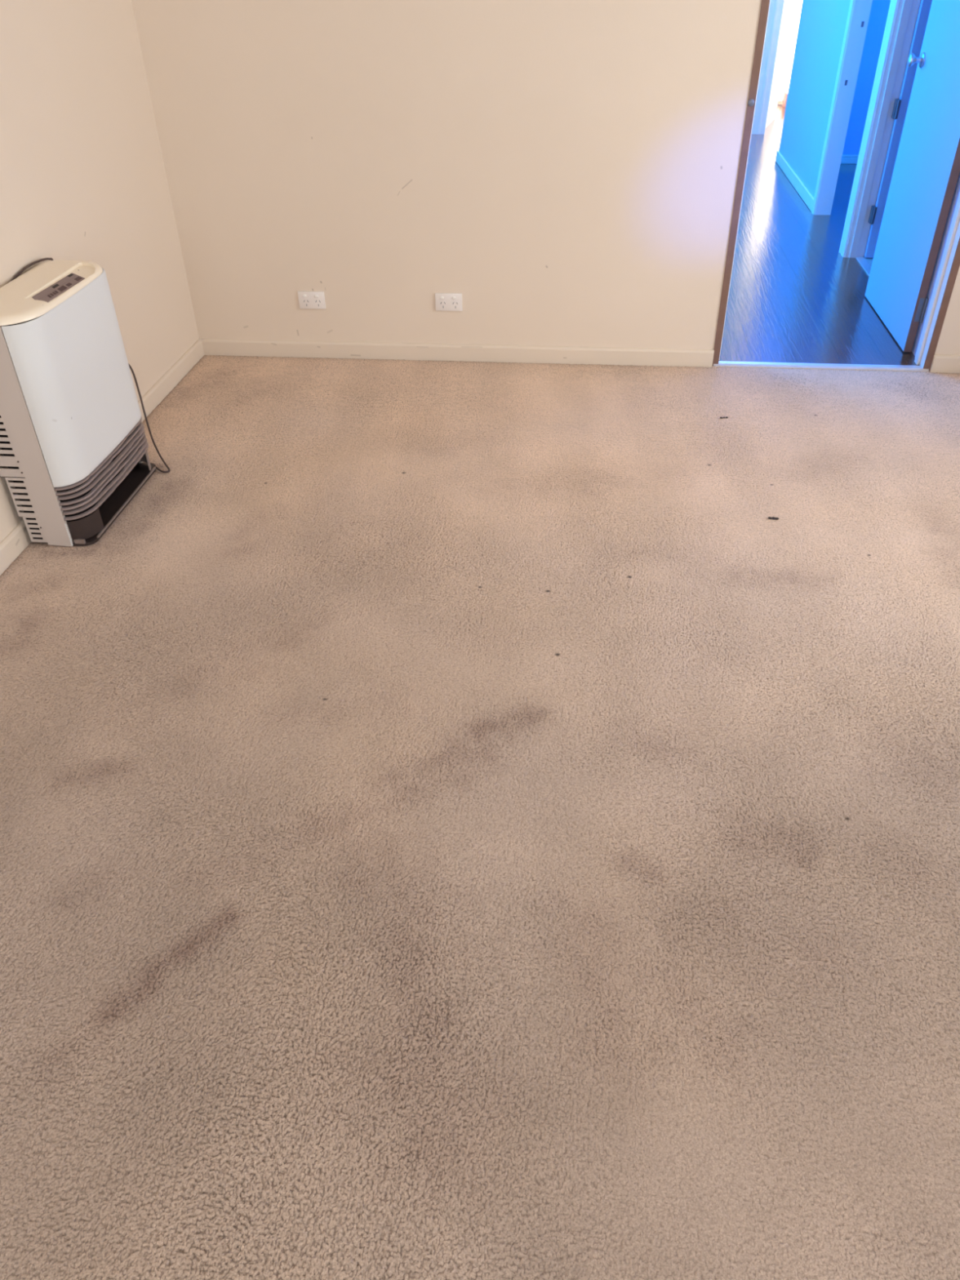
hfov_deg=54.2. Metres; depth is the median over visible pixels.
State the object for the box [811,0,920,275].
door frame
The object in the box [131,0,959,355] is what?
wall
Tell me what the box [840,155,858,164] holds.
baseboard
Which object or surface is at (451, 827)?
floor
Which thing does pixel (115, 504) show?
tray
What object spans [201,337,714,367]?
baseboard
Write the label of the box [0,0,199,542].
wall
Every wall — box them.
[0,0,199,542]
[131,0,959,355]
[765,0,793,127]
[778,0,959,355]
[842,0,890,155]
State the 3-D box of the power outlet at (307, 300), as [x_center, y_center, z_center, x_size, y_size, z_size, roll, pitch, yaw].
[-0.733,-1.479,4.082,0.116,0.074,0.013,3,38,5]
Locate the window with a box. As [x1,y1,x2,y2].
[777,0,802,102]
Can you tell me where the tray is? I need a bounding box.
[72,462,155,546]
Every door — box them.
[864,0,932,257]
[864,0,959,351]
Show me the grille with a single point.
(76, 498)
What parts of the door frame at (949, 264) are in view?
latch plate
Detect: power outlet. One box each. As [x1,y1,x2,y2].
[297,291,325,309]
[435,293,462,311]
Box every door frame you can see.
[712,0,959,370]
[751,0,784,134]
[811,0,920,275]
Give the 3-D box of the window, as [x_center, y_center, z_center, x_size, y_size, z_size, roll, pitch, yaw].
[3.393,-6.080,9.209,1.050,1.400,0.095,3,38,5]
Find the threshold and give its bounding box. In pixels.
[713,360,928,371]
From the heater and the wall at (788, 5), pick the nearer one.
the heater
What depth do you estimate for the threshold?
4.03 m
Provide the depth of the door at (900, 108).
4.88 m
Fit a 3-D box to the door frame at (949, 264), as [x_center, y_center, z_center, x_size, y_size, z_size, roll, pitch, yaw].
[1.448,-2.036,3.448,0.911,2.098,0.144,3,38,5]
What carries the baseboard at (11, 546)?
attached to the wall at (83, 175)
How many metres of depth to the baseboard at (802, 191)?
6.67 m
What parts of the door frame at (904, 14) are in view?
architrave, architrave, architrave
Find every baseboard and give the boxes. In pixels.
[0,337,204,575]
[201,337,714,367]
[775,150,813,211]
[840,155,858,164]
[928,354,959,373]
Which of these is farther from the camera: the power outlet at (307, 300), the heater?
the power outlet at (307, 300)
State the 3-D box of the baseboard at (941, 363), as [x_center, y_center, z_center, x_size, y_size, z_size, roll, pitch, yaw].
[2.456,-1.137,3.912,1.099,0.078,0.015,3,38,5]
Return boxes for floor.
[0,102,959,1279]
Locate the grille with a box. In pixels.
[54,417,148,520]
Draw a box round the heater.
[0,257,170,546]
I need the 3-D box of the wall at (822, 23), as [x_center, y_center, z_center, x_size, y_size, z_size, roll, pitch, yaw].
[2.158,-3.466,5.033,0.095,2.400,4.230,3,38,5]
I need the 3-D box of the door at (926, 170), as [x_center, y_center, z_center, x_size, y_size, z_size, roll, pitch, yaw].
[1.883,-2.314,3.826,0.103,2.034,0.804,3,38,5]
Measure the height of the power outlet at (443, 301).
0.074 m
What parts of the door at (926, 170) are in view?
knob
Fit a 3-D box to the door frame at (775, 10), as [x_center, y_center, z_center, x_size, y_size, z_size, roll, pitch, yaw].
[2.471,-5.395,7.795,0.115,2.100,0.171,3,38,5]

